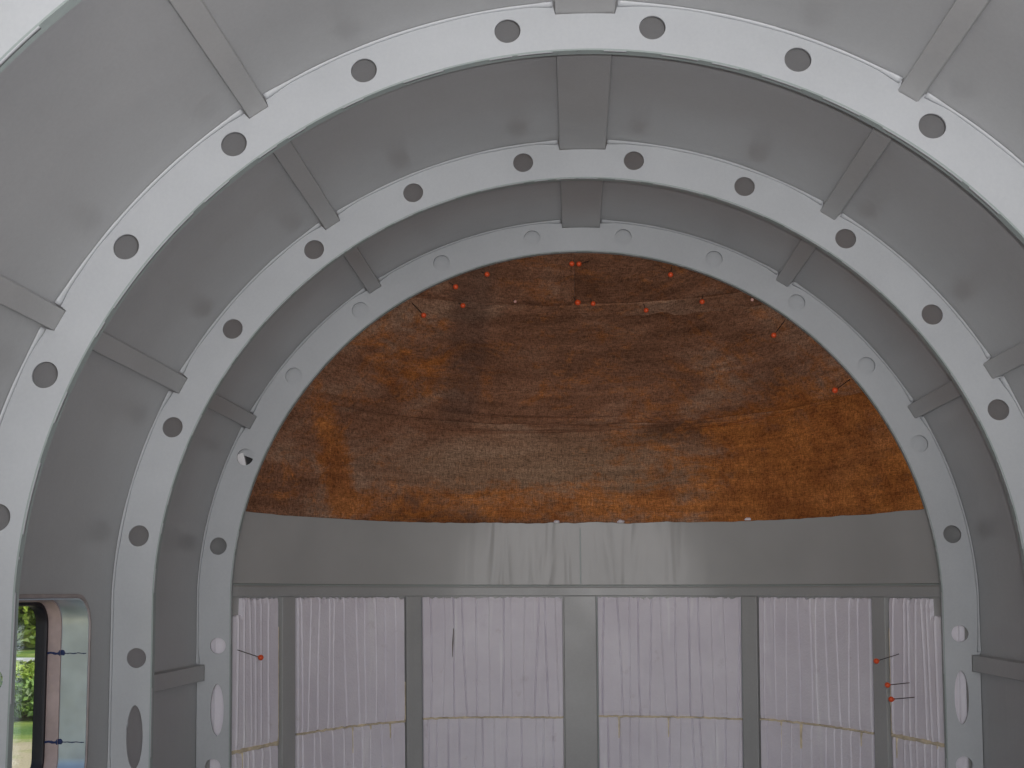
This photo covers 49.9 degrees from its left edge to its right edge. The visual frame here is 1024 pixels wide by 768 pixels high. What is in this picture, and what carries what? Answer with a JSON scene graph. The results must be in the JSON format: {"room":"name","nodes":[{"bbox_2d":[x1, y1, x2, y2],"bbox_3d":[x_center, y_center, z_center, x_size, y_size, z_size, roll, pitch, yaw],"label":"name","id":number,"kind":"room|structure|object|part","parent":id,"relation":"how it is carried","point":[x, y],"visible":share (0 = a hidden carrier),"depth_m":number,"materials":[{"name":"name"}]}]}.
{"room":"aircraft fuselage interior","nodes":[
{"label":"aircraft fuselage interior","id":0,"kind":"room"},
{"bbox_2d":[19,592,196,767],"bbox_3d":[-0.891,0.826,1.143,0.060,1.200,5.050,-1,-11,3],"label":"wall","id":1,"kind":"structure","parent":0,"point":[175,709],"depth_m":2.59,"materials":[{"name":"grey metal"}]},
{"bbox_2d":[19,594,90,767],"bbox_3d":[-0.909,0.578,2.012,0.122,0.380,0.398,-1,-11,3],"label":"window","id":2,"kind":"structure","parent":1,"relation":"in","point":[60,731],"depth_m":2.19,"materials":[{"name":"metal"}]},
{"bbox_2d":[154,664,203,691],"bbox_3d":[-0.819,0.694,2.575,0.022,0.042,0.528,-1,-11,3],"label":"stringer","id":3,"kind":"object","parent":1,"relation":"attached to","point":[180,676],"visible":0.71,"depth_m":2.65,"materials":[{"name":"grey paint"}]},
{"bbox_2d":[211,538,226,554],"bbox_3d":[-0.767,0.421,2.987,0.034,0.233,0.158,-6,-12,27],"label":"trim","id":4,"kind":"structure","parent":1,"relation":"attached to","point":[218,545],"depth_m":2.96,"materials":[{"name":"grey paint"}]},
{"bbox_2d":[210,741,278,767],"bbox_3d":[-0.684,1.349,2.840,0.069,0.796,0.260,-7,-13,31],"label":"foam slab","id":5,"kind":"object","parent":1,"relation":"attached to","point":[265,755],"visible":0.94,"depth_m":2.92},
{"bbox_2d":[211,597,278,750],"bbox_3d":[-0.705,0.772,2.952,0.056,0.392,0.253,-7,-13,31],"label":"foam slab","id":6,"kind":"object","parent":1,"relation":"attached to","point":[255,682],"visible":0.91,"depth_m":2.95,"materials":[{"name":"white fabric"}]},
{"bbox_2d":[238,650,263,659],"bbox_3d":[-0.688,0.708,2.880,0.107,0.027,0.015,-8,-13,36],"label":"pin","id":7,"kind":"object","parent":6,"relation":"attached to","point":[260,657],"visible":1,"depth_m":2.85,"materials":[{"name":"metal"}]},
{"bbox_2d":[0,0,1023,591],"bbox_3d":[0.084,-0.267,1.294,2.012,1.006,5.050,-1,-11,3],"label":"ceiling","id":8,"kind":"structure","parent":0,"point":[112,93],"depth_m":2.15,"materials":[{"name":"grey paint"}]},
{"bbox_2d":[0,274,255,428],"bbox_3d":[-0.819,-0.286,0.921,0.034,0.044,4.171,-1,-11,3],"label":"stringer","id":9,"kind":"object","parent":8,"relation":"attached to","point":[13,295],"visible":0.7,"depth_m":2.07,"materials":[{"name":"grey paint"}]},
{"bbox_2d":[169,0,380,292],"bbox_3d":[-0.493,-0.650,0.972,0.042,0.037,4.171,-1,-11,3],"label":"stringer","id":10,"kind":"object","parent":8,"relation":"attached to","point":[195,14],"visible":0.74,"depth_m":1.83,"materials":[{"name":"grey paint"}]},
{"bbox_2d":[555,0,615,227],"bbox_3d":[0.075,-0.822,0.972,0.106,0.020,4.171,-1,-11,3],"label":"stringer","id":11,"kind":"object","parent":8,"relation":"attached to","point":[583,80],"visible":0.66,"depth_m":2.27,"materials":[{"name":"grey paint"}]},
{"bbox_2d":[776,0,990,286],"bbox_3d":[0.614,-0.662,0.912,0.044,0.037,4.171,-1,-11,3],"label":"stringer","id":12,"kind":"object","parent":8,"relation":"attached to","point":[961,17],"visible":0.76,"depth_m":1.82,"materials":[{"name":"grey paint"}]},
{"bbox_2d":[908,341,1023,417],"bbox_3d":[0.933,-0.316,0.828,0.035,0.043,4.171,-1,-11,3],"label":"stringer","id":13,"kind":"object","parent":8,"relation":"attached to","point":[1012,358],"visible":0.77,"depth_m":2.53,"materials":[{"name":"grey paint"}]},
{"bbox_2d":[203,289,972,767],"bbox_3d":[0.197,0.737,3.186,1.986,2.132,0.722,-1,-11,3],"label":"wall","id":14,"kind":"structure","parent":0,"point":[897,546],"depth_m":3.46,"materials":[{"name":"grey metal"}]},
{"bbox_2d":[278,597,294,767],"bbox_3d":[-0.618,1.189,3.025,0.056,1.184,0.082,-5,-12,25],"label":"vertical stiffener","id":15,"kind":"object","parent":14,"relation":"attached to","point":[286,605],"visible":1,"depth_m":3.08,"materials":[{"name":"grey paint"}]},
{"bbox_2d":[295,720,405,767],"bbox_3d":[-0.471,1.411,3.196,0.057,0.806,0.438,-9,-14,38],"label":"foam slab","id":16,"kind":"object","parent":14,"relation":"attached to","point":[380,744],"visible":1,"depth_m":3.28,"materials":[{"name":"grey plastic"}]},
{"bbox_2d":[295,597,405,732],"bbox_3d":[-0.487,0.833,3.307,0.050,0.379,0.437,-9,-14,39],"label":"foam slab","id":17,"kind":"object","parent":14,"relation":"attached to","point":[350,654],"visible":1,"depth_m":3.31,"materials":[{"name":"white fabric"}]},
{"bbox_2d":[404,597,422,767],"bbox_3d":[-0.300,1.258,3.393,0.080,1.184,0.029,5,-12,-26],"label":"vertical stiffener","id":18,"kind":"object","parent":14,"relation":"attached to","point":[412,605],"visible":1,"depth_m":3.45,"materials":[{"name":"grey paint"}]},
{"bbox_2d":[421,597,563,717],"bbox_3d":[-0.064,0.870,3.514,0.455,0.374,0.040,1,-11,-5],"label":"wall panel","id":19,"kind":"object","parent":14,"relation":"attached to","point":[489,656],"visible":1,"depth_m":3.51,"materials":[{"name":"plastic"}]},
{"bbox_2d":[422,716,563,767],"bbox_3d":[-0.059,1.448,3.404,0.449,0.810,0.040,1,-11,-4],"label":"foam slab","id":20,"kind":"object","parent":14,"relation":"attached to","point":[463,741],"visible":1,"depth_m":3.46,"materials":[{"name":"grey plastic"}]},
{"bbox_2d":[413,253,573,305],"bbox_3d":[-0.056,-0.281,3.143,0.467,0.130,0.260,-1,-11,3],"label":"blanket","id":21,"kind":"object","parent":14,"relation":"attached to","point":[543,280],"visible":0.88,"depth_m":3.12,"materials":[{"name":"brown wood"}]},
{"bbox_2d":[580,528,580,583],"bbox_3d":[0.223,0.559,3.580,0.004,0.179,0.002,-1,-11,3],"label":"strip","id":22,"kind":"object","parent":14,"relation":"attached to","point":[580,528],"visible":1,"depth_m":3.58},
{"bbox_2d":[563,597,598,767],"bbox_3d":[0.220,1.267,3.440,0.109,1.184,0.015,-1,-11,3],"label":"vertical stiffener","id":23,"kind":"object","parent":14,"relation":"attached to","point":[580,613],"visible":1,"depth_m":3.49,"materials":[{"name":"grey paint"}]},
{"bbox_2d":[301,291,862,424],"bbox_3d":[0.194,-0.074,3.279,1.525,0.316,0.646,-1,-11,3],"label":"panel","id":24,"kind":"object","parent":14,"relation":"attached to","point":[477,362],"depth_m":3.29,"materials":[{"name":"brown wood"}]},
{"bbox_2d":[412,303,425,317],"bbox_3d":[-0.256,-0.204,3.028,0.015,0.058,0.073,6,-12,-30],"label":"pin","id":25,"kind":"object","parent":24,"relation":"attached to","point":[423,315],"visible":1,"depth_m":3.00,"materials":[{"name":"metal"}]},
{"bbox_3d":[0.449,-0.217,3.153,0.579,0.065,0.121,-6,-12,30],"label":"insulation strip","id":26,"kind":"part","parent":24,"relation":"part of","materials":[{"name":"brown wood"}]},
{"bbox_2d":[771,320,784,337],"bbox_3d":[0.714,-0.149,2.954,0.015,0.062,0.073,-8,-13,36],"label":"pin","id":27,"kind":"object","parent":24,"relation":"attached to","point":[773,335],"visible":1,"depth_m":2.92,"materials":[{"name":"metal"}]},
{"bbox_2d":[832,379,849,392],"bbox_3d":[0.875,0.004,2.909,0.083,0.048,0.016,7,-13,-34],"label":"pin","id":28,"kind":"object","parent":24,"relation":"attached to","point":[834,390],"visible":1,"depth_m":2.88,"materials":[{"name":"metal"}]},
{"bbox_2d":[246,392,923,523],"bbox_3d":[0.197,0.237,3.279,1.801,0.329,0.711,-1,-11,3],"label":"ceiling panel","id":29,"kind":"object","parent":14,"relation":"attached to","point":[838,456],"visible":0.98,"depth_m":3.44,"materials":[{"name":"brown wood"}]},
{"bbox_2d":[233,583,939,596],"bbox_3d":[0.197,0.601,3.204,1.890,0.037,0.728,-1,-11,3],"label":"horizontal beam","id":30,"kind":"structure","parent":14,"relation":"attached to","point":[239,589],"depth_m":3.45,"materials":[{"name":"grey metal"}]},
{"bbox_2d":[574,253,739,303],"bbox_3d":[0.410,-0.290,3.113,0.466,0.122,0.254,-1,-11,3],"label":"ceiling panel","id":31,"kind":"object","parent":14,"relation":"attached to","point":[606,278],"visible":0.78,"depth_m":3.10,"materials":[{"name":"brown wood"}]},
{"bbox_2d":[597,597,742,717],"bbox_3d":[0.500,0.862,3.483,0.457,0.369,0.040,-2,-11,11],"label":"wall panel","id":32,"kind":"object","parent":14,"relation":"attached to","point":[658,656],"visible":1,"depth_m":3.48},
{"bbox_2d":[599,715,743,767],"bbox_3d":[0.494,1.440,3.373,0.451,0.815,0.041,-2,-11,11],"label":"foam slab","id":33,"kind":"object","parent":14,"relation":"attached to","point":[625,741],"visible":1,"depth_m":3.44,"materials":[{"name":"grey plastic"}]},
{"bbox_2d":[741,597,760,767],"bbox_3d":[0.729,1.248,3.335,0.080,1.184,0.030,-7,-13,33],"label":"vertical stiffener","id":34,"kind":"object","parent":14,"relation":"attached to","point":[750,657],"visible":1,"depth_m":3.39,"materials":[{"name":"grey paint"}]},
{"bbox_2d":[759,597,874,731],"bbox_3d":[0.894,0.812,3.231,0.048,0.364,0.428,7,-13,-33],"label":"wall panel","id":35,"kind":"object","parent":14,"relation":"attached to","point":[816,655],"visible":1,"depth_m":3.23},
{"bbox_2d":[760,718,874,767],"bbox_3d":[0.877,1.391,3.123,0.056,0.820,0.432,7,-13,-32],"label":"foam slab","id":36,"kind":"object","parent":14,"relation":"attached to","point":[784,743],"visible":1,"depth_m":3.21,"materials":[{"name":"grey plastic"}]},
{"bbox_2d":[871,597,892,767],"bbox_3d":[0.999,1.174,2.942,0.079,1.184,0.061,-1,-11,3],"label":"vertical stiffener","id":37,"kind":"object","parent":14,"relation":"attached to","point":[880,605],"visible":1,"depth_m":3.00,"materials":[{"name":"grey paint"}]},
{"bbox_2d":[973,592,1023,767],"bbox_3d":[1.058,0.807,1.036,0.060,1.200,5.050,-1,-11,3],"label":"wall","id":38,"kind":"structure","parent":0,"point":[1001,614],"depth_m":2.59,"materials":[{"name":"grey metal"}]},
{"bbox_2d":[889,598,966,742],"bbox_3d":[1.068,0.739,2.862,0.055,0.359,0.261,5,-12,-25],"label":"foam slab","id":39,"kind":"object","parent":38,"relation":"attached to","point":[914,629],"visible":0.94,"depth_m":2.87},
{"bbox_2d":[873,654,898,663],"bbox_3d":[1.002,0.729,2.924,0.103,0.026,0.015,5,-12,-24],"label":"pin","id":40,"kind":"object","parent":39,"relation":"attached to","point":[876,661],"visible":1,"depth_m":2.90,"materials":[{"name":"metal"}]},
{"bbox_2d":[885,682,909,687],"bbox_3d":[1.014,0.784,2.877,0.103,0.014,0.015,4,-11,-28],"label":"pin","id":41,"kind":"object","parent":39,"relation":"attached to","point":[887,684],"visible":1,"depth_m":2.85,"materials":[{"name":"metal"}]},
{"bbox_2d":[888,696,914,701],"bbox_3d":[1.017,0.814,2.852,0.108,0.014,0.015,4,-11,-27],"label":"pin","id":42,"kind":"object","parent":39,"relation":"attached to","point":[891,699],"visible":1,"depth_m":2.83,"materials":[{"name":"metal"}]},
{"bbox_2d":[891,733,968,767],"bbox_3d":[1.047,1.316,2.752,0.070,0.828,0.270,5,-12,-25],"label":"foam slab","id":43,"kind":"object","parent":38,"relation":"attached to","point":[907,752],"visible":0.9,"depth_m":2.83,"materials":[{"name":"grey plastic"}]},
{"bbox_2d":[943,525,960,542],"bbox_3d":[1.127,0.402,2.884,0.034,0.233,0.158,4,-11,-21],"label":"trim","id":44,"kind":"structure","parent":38,"relation":"attached to","point":[951,533],"depth_m":2.86,"materials":[{"name":"grey paint"}]},
{"bbox_2d":[972,654,1023,680],"bbox_3d":[1.140,0.644,2.474,0.022,0.042,0.528,-1,-11,3],"label":"stringer","id":45,"kind":"object","parent":38,"relation":"attached to","point":[986,664],"visible":1,"depth_m":2.57,"materials":[{"name":"grey paint"}]},
{"bbox_3d":[0.085,1.426,1.000,1.892,0.030,5.100,-1,-11,3],"label":"floor","id":46,"kind":"structure","parent":0,"visible":0},
{"bbox_2d":[0,0,81,72],"bbox_3d":[0.080,0.313,1.117,1.998,2.197,0.022,-1,-11,3],"label":"frame","id":47,"kind":"object","parent":46,"relation":"on","point":[22,22],"visible":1,"depth_m":1.29,"materials":[{"name":"grey paint"}]},
{"bbox_2d":[0,0,1023,767],"bbox_3d":[0.113,0.423,1.695,1.998,2.197,0.022,-1,-11,3],"label":"frame","id":48,"kind":"object","parent":46,"relation":"on","point":[30,415],"visible":1,"depth_m":1.86,"materials":[{"name":"grey paint"}]},
{"bbox_2d":[107,139,1023,767],"bbox_3d":[0.145,0.532,2.276,1.998,2.197,0.022,-1,-11,3],"label":"frame","id":49,"kind":"object","parent":46,"relation":"on","point":[953,343],"visible":1,"depth_m":2.41,"materials":[{"name":"grey paint"}]},
{"bbox_2d":[196,220,983,767],"bbox_3d":[0.175,0.633,2.809,1.998,2.197,0.029,-1,-11,3],"label":"frame","id":50,"kind":"object","parent":46,"relation":"on","point":[927,464],"visible":0.99,"depth_m":2.91,"materials":[{"name":"grey paint"}]},
{"bbox_2d":[237,453,246,464],"bbox_3d":[-0.727,0.217,2.954,0.041,0.065,0.010,-1,-11,3],"label":"foam offcut","id":51,"kind":"object","parent":50,"relation":"attached to","point":[241,457],"visible":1,"depth_m":2.95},
{"bbox_3d":[0.192,-0.081,2.957,1.881,0.737,0.002,-1,-11,3],"label":"backing plate","id":52,"kind":"part","parent":50,"relation":"part of","materials":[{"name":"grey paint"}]},
{"label":"outside","id":53,"kind":"structure","parent":0,"visible":0},
{"bbox_2d":[12,632,34,767],"bbox_3d":[1.674,7.491,29.068,120.000,0.280,100.000,-1,-11,3],"label":"ground","id":54,"kind":"structure","parent":53,"point":[22,729],"depth_m":14.08,"materials":[{"name":"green plant"}]},
{"bbox_2d":[0,675,33,717],"bbox_3d":[-7.193,4.680,16.444,1.980,0.645,1.999,-1,-11,3],"label":"bush","id":55,"kind":"object","parent":54,"relation":"on","point":[24,690],"visible":0.23,"depth_m":15.78,"materials":[{"name":"green plant"}]},
{"bbox_2d":[0,659,34,683],"bbox_3d":[-9.741,5.761,22.009,2.723,0.568,2.837,-1,-11,3],"label":"bush","id":56,"kind":"object","parent":54,"relation":"on","point":[23,668],"visible":0.16,"depth_m":21.26,"materials":[{"name":"green plant"}]},
{"bbox_2d":[16,658,34,661],"bbox_3d":[-14.368,7.275,28.784,20.000,0.030,3.989,-1,-11,3],"label":"path","id":57,"kind":"structure","parent":54,"relation":"on","point":[23,659],"depth_m":29.62,"materials":[{"name":"grey concrete"}]},
{"bbox_2d":[17,606,35,647],"bbox_3d":[-16.386,6.140,36.879,7.477,5.836,7.654,-2,-11,12],"label":"bush","id":58,"kind":"object","parent":54,"relation":"on","point":[26,620],"visible":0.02,"depth_m":35.04,"materials":[{"name":"green plant"}]}
]}

